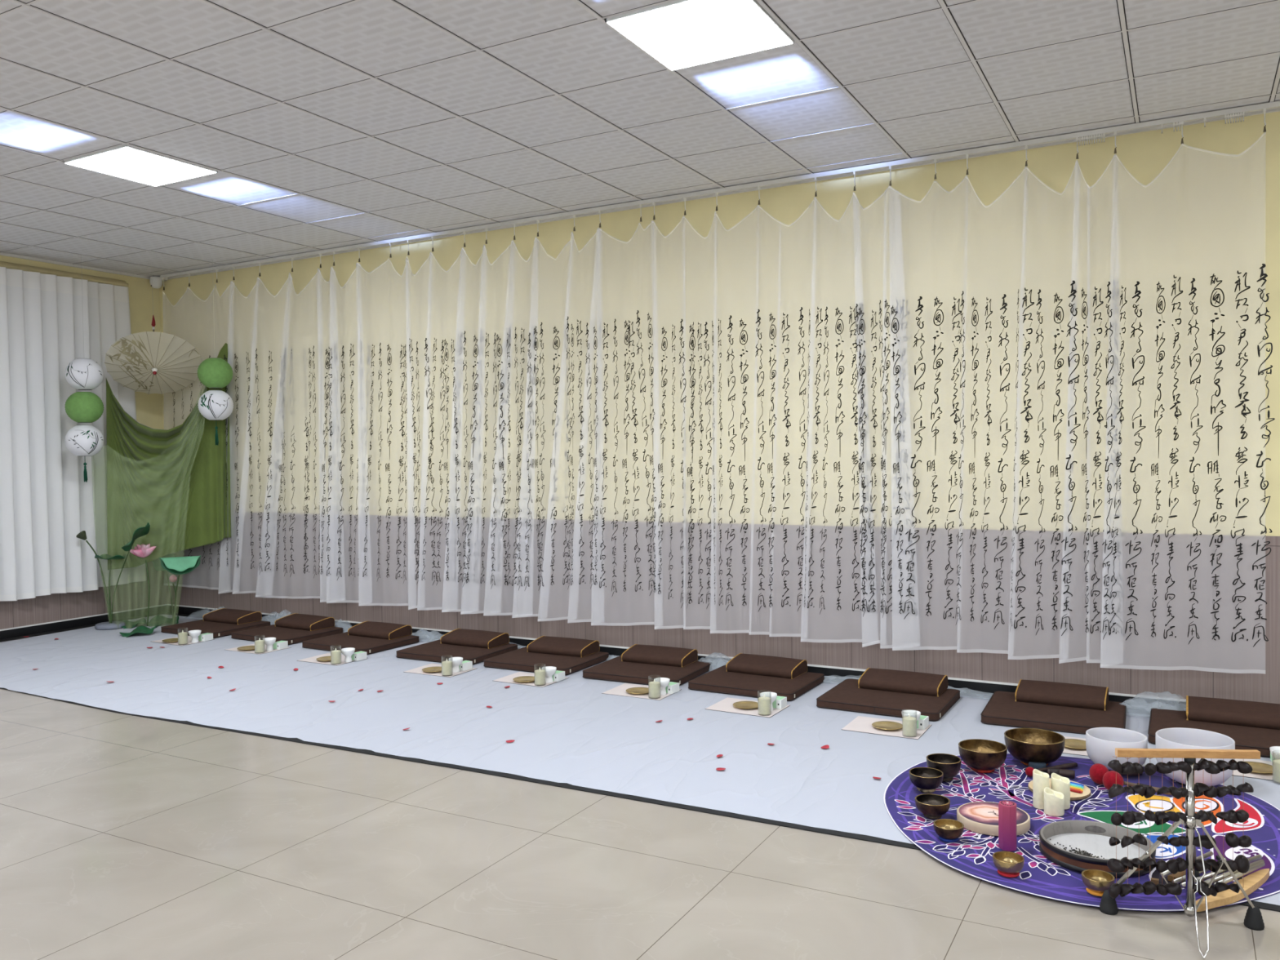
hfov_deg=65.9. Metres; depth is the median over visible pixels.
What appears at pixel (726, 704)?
placemat
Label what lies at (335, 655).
glass candle
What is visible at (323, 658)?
brass plate
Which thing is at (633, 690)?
brass plate
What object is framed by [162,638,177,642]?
brass plate
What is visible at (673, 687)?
carton
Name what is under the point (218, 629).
floor mat
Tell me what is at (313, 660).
placemat
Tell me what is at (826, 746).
rose petal
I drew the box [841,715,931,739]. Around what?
placemat
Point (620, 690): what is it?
placemat
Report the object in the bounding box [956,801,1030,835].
drum
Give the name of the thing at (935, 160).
curtain hook
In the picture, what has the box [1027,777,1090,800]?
wood slice
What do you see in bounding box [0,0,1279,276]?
ceiling
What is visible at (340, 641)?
floor mat
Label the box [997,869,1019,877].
cushion
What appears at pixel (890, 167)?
curtain hook
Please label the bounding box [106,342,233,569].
cloth
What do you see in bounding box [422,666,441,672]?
brass plate
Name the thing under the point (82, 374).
paper lantern
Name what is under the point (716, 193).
curtain hook
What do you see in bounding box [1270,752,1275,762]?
carton
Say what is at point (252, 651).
placemat
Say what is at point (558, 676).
carton
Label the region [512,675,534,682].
brass plate
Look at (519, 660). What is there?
floor mat
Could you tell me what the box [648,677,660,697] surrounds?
glass candle
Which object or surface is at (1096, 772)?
mallet
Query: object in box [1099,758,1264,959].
tripod stand
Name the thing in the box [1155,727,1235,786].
frosted bowl
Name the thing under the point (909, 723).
glass candle
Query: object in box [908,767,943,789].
bowl
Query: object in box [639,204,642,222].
curtain hook
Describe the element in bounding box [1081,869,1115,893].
bowl
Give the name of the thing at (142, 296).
wall
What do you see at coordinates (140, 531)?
plant
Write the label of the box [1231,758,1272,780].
placemat
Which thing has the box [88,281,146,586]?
window curtain
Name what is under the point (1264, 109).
curtain hook
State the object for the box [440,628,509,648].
cushion
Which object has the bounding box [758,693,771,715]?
glass candle
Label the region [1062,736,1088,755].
placemat
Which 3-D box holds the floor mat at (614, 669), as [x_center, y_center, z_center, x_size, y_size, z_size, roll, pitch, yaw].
[0.056,1.266,6.601,0.696,0.056,0.605,0,2,27]
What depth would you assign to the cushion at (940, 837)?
3.67 m
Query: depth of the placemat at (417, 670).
6.74 m
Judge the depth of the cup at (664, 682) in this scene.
5.99 m
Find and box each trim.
[0,252,150,279]
[167,107,1279,279]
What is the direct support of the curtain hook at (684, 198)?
hanging from the track
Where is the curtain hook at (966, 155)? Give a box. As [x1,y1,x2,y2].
[965,154,968,174]
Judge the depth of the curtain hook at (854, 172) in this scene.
6.12 m
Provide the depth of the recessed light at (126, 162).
5.86 m
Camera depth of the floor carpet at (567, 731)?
5.43 m
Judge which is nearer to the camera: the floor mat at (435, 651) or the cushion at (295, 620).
the floor mat at (435, 651)
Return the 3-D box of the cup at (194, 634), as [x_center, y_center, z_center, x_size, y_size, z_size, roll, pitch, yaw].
[-3.585,1.262,7.958,0.097,0.092,0.097,0,2,29]
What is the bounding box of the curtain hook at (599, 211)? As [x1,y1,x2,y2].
[598,210,601,227]
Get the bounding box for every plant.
[75,522,150,630]
[119,543,178,637]
[151,553,201,624]
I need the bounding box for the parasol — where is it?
[104,315,201,394]
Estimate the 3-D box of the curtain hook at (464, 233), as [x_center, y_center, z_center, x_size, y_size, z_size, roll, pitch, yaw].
[-1.350,-1.855,7.604,0.014,0.122,0.018,0,2,29]
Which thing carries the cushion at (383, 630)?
on the floor mat at (340, 641)
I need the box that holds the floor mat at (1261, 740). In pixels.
[1147,707,1279,757]
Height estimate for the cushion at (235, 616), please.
0.086 m
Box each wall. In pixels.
[0,255,167,629]
[159,111,1279,703]
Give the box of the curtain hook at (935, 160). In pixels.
[933,159,937,179]
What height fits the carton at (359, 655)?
0.052 m
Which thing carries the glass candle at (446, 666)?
on the placemat at (417, 670)
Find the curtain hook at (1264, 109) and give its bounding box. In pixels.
[1262,108,1266,132]
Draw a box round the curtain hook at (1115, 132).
[1114,131,1116,153]
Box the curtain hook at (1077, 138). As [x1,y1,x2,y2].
[1075,137,1078,159]
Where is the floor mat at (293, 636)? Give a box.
[231,624,342,644]
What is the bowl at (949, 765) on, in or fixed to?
on the cushion at (950, 779)
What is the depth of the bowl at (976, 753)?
4.44 m
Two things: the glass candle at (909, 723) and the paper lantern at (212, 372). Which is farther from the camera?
the paper lantern at (212, 372)
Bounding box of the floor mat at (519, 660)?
[483,646,608,675]
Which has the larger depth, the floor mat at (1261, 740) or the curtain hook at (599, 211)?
the curtain hook at (599, 211)
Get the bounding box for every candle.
[177,630,187,644]
[253,637,264,653]
[330,648,341,663]
[440,657,453,675]
[534,666,545,685]
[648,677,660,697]
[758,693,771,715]
[902,714,917,737]
[998,800,1017,851]
[1032,768,1049,809]
[1044,786,1064,816]
[1050,773,1070,809]
[1272,759,1279,782]
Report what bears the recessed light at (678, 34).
in the ceiling
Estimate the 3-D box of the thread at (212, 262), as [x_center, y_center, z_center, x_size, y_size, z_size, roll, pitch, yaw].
[-3.747,-1.503,8.684,0.002,0.868,0.002,0,2,29]
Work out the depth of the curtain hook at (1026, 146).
5.64 m
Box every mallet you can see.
[1025,762,1077,776]
[1046,768,1075,778]
[1088,763,1142,784]
[1102,770,1172,795]
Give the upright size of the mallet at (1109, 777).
0.086 m
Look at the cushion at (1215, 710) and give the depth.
5.04 m
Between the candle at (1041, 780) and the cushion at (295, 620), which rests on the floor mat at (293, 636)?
the cushion at (295, 620)
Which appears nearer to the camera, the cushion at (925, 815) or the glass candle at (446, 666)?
the cushion at (925, 815)
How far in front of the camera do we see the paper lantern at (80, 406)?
8.30 m
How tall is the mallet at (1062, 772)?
0.036 m
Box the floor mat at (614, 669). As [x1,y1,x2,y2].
[582,655,711,685]
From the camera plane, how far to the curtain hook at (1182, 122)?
5.26 m
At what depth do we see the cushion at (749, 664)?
6.30 m
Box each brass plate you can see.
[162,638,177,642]
[236,645,254,650]
[315,656,330,661]
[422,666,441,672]
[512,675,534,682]
[626,687,648,693]
[733,701,758,708]
[871,720,902,730]
[1064,738,1085,749]
[1245,761,1272,773]
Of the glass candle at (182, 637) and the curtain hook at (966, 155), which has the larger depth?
the glass candle at (182, 637)
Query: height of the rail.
0.065 m
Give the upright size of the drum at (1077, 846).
0.059 m
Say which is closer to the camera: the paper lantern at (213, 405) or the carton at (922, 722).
the carton at (922, 722)
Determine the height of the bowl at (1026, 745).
0.116 m
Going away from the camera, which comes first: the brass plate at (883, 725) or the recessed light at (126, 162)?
the brass plate at (883, 725)
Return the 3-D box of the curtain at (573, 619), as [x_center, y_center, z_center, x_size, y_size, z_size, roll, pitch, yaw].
[0.360,-0.368,6.691,2.575,2.834,0.053,0,2,29]
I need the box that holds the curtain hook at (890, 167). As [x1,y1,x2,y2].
[888,165,891,186]
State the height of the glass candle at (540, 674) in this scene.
0.128 m
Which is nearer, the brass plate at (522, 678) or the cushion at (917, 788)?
the cushion at (917, 788)
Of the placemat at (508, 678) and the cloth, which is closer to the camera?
the placemat at (508, 678)
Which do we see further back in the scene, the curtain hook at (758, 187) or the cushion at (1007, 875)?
the curtain hook at (758, 187)
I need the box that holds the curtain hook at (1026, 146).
[1025,145,1027,166]
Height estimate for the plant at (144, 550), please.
0.754 m
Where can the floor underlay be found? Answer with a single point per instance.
(855, 836)
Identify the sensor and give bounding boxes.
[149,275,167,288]
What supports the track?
attached to the ceiling
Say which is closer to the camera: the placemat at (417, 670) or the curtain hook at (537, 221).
the placemat at (417, 670)
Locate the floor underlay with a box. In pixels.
[0,612,1279,911]
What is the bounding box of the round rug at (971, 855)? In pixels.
[883,753,1279,911]
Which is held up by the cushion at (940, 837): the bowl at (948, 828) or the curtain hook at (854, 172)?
the bowl at (948, 828)
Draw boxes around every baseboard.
[0,604,167,639]
[167,604,1186,711]
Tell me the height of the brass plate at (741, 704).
0.012 m
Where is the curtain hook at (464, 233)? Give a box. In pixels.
[462,231,466,247]
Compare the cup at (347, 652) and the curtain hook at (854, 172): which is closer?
the curtain hook at (854, 172)
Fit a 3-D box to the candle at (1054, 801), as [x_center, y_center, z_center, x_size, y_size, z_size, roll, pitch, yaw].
[1.654,1.284,3.946,0.076,0.095,0.076,0,2,29]
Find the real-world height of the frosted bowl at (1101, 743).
0.152 m
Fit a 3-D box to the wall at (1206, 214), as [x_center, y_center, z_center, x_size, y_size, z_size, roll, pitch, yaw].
[1.644,-0.329,6.190,14.292,3.238,0.113,0,2,29]
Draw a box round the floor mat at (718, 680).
[688,664,824,701]
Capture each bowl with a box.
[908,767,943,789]
[915,793,950,816]
[926,753,961,778]
[933,818,964,839]
[958,738,1007,770]
[992,851,1024,874]
[1004,728,1065,764]
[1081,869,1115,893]
[1085,727,1147,770]
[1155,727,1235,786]
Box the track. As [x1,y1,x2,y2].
[160,101,1279,278]
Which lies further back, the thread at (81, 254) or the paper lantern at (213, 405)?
the paper lantern at (213, 405)
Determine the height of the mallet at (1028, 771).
0.042 m
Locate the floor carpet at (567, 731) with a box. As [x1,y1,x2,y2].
[0,614,1279,905]
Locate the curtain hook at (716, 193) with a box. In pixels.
[715,192,718,210]
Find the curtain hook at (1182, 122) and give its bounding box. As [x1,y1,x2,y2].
[1181,120,1183,143]
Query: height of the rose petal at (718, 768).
0.004 m
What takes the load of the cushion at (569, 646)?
on the floor mat at (519, 660)
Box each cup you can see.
[187,630,201,643]
[262,637,275,651]
[341,647,355,662]
[448,657,462,672]
[541,666,556,683]
[654,677,670,695]
[760,691,777,711]
[902,710,920,720]
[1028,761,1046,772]
[1269,746,1279,759]
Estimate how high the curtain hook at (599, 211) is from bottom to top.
0.122 m
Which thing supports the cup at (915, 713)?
on the placemat at (860, 724)
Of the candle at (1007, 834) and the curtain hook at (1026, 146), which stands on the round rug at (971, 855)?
the candle at (1007, 834)
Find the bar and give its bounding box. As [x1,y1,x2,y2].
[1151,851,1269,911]
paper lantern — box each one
[64,358,103,390]
[64,391,103,422]
[64,425,103,482]
[197,357,233,388]
[197,390,233,445]
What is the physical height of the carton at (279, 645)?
0.052 m
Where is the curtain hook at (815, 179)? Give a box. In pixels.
[814,177,817,196]
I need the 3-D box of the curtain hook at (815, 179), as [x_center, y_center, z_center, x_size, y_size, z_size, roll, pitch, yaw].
[1.113,-1.854,6.248,0.014,0.122,0.018,0,2,29]
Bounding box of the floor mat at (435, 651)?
[395,639,517,664]
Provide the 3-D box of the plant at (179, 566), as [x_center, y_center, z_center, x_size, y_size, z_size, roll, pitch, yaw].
[-4.165,0.961,8.732,0.320,0.675,0.807,-2,2,-45]
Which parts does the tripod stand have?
leg, leg, leg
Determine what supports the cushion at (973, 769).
on the round rug at (971, 855)
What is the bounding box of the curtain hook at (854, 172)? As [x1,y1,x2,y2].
[853,171,856,191]
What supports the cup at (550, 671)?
on the placemat at (508, 678)
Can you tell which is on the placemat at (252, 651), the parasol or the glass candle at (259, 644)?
the glass candle at (259, 644)
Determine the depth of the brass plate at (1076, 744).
4.87 m
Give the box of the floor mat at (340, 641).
[302,631,419,654]
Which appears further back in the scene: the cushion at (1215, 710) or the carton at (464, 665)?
the carton at (464, 665)
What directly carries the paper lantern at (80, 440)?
hanging from the paper lantern at (80, 406)
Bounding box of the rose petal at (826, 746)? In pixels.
[820,744,829,748]
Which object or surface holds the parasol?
hanging from the thread
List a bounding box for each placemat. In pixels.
[151,635,214,645]
[226,643,290,654]
[297,653,368,665]
[404,663,476,677]
[493,671,568,687]
[601,683,681,700]
[704,697,789,717]
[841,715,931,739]
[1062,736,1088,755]
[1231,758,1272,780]
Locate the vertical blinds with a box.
[0,266,98,600]
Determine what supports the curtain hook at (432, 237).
hanging from the track
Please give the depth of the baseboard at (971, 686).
6.38 m
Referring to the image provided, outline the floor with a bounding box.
[0,688,1279,959]
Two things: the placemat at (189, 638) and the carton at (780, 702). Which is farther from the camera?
the placemat at (189, 638)
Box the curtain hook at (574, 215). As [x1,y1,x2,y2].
[573,214,575,231]
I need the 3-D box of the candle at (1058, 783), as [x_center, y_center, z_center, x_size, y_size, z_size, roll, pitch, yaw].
[1.710,1.264,4.016,0.072,0.130,0.072,0,2,29]
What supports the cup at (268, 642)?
on the placemat at (252, 651)
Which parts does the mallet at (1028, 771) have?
handle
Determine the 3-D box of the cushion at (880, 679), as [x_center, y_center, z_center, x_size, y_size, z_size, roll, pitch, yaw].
[1.563,1.195,5.873,0.469,0.086,0.263,0,2,30]
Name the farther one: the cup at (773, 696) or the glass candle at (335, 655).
the glass candle at (335, 655)
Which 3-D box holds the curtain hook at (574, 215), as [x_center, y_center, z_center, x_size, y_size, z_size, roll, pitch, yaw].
[-0.474,-1.855,7.121,0.014,0.122,0.018,0,2,29]
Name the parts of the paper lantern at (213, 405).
lamp shade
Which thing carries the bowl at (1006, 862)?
on the cushion at (1007, 875)
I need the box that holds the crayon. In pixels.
[1070,788,1082,793]
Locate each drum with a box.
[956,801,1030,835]
[1039,820,1155,877]
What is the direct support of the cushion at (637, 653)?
on the floor mat at (614, 669)
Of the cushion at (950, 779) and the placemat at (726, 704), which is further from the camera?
the placemat at (726, 704)
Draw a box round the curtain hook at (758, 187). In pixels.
[757,186,760,204]
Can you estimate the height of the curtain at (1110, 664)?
2.835 m
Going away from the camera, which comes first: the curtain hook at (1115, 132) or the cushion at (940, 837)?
the cushion at (940, 837)
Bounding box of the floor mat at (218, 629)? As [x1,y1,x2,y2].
[160,619,271,638]
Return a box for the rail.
[0,261,128,286]
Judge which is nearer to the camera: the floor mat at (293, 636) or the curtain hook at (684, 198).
the curtain hook at (684, 198)
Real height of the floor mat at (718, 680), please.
0.056 m
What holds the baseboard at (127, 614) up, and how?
attached to the wall at (142, 296)
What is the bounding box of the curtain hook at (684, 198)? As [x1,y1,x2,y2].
[683,197,686,215]
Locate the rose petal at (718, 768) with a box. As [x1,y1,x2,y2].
[715,767,725,770]
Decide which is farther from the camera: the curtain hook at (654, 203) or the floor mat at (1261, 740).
the curtain hook at (654, 203)
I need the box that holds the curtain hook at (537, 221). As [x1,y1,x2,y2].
[536,220,538,236]
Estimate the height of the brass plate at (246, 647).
0.012 m
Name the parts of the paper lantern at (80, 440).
lamp shade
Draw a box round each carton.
[198,632,213,641]
[273,640,288,649]
[351,651,367,661]
[458,660,472,671]
[552,670,564,681]
[665,681,679,693]
[772,695,786,709]
[916,715,928,729]
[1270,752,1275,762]
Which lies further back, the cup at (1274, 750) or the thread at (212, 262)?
the thread at (212, 262)
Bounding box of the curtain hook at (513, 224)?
[512,223,515,239]
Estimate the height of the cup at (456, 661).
0.092 m
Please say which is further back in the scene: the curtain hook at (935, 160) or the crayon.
the curtain hook at (935, 160)
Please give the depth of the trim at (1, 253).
8.79 m
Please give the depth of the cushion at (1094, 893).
3.22 m
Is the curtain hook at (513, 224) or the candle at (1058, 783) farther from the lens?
the curtain hook at (513, 224)
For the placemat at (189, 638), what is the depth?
7.98 m
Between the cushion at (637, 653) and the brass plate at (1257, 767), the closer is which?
the brass plate at (1257, 767)
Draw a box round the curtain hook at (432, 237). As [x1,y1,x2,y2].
[431,236,434,251]
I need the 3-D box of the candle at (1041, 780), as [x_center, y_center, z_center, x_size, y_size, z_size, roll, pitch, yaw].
[1.631,1.256,4.018,0.062,0.148,0.062,0,2,29]
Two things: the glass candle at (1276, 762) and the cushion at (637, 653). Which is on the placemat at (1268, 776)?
the glass candle at (1276, 762)
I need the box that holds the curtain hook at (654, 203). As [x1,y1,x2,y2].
[652,202,655,219]
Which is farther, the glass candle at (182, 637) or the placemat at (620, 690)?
the glass candle at (182, 637)
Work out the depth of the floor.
3.48 m
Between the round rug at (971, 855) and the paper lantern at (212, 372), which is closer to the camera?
the round rug at (971, 855)
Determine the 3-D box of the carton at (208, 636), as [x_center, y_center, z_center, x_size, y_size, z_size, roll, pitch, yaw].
[-3.534,1.279,8.042,0.064,0.052,0.091,0,2,24]
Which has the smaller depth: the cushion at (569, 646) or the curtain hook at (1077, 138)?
the curtain hook at (1077, 138)
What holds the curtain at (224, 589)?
hanging from the curtain hook
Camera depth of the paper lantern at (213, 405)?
8.61 m
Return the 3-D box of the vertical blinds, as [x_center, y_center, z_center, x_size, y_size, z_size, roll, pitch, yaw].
[-5.898,-0.337,7.002,0.076,2.768,4.212,0,2,29]
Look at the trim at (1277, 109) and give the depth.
6.44 m
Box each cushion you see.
[202,608,262,624]
[274,613,334,631]
[347,621,412,639]
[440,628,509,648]
[527,635,599,657]
[621,644,697,666]
[725,653,807,679]
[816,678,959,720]
[857,667,947,697]
[916,786,936,792]
[923,813,942,819]
[938,835,958,842]
[942,777,953,782]
[970,767,995,773]
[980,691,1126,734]
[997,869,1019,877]
[1014,679,1108,710]
[1085,887,1103,896]
[1186,695,1279,729]
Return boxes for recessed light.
[63,144,217,186]
[604,0,794,71]
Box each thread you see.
[80,253,84,349]
[212,262,214,337]
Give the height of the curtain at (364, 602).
2.835 m
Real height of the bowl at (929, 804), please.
0.056 m

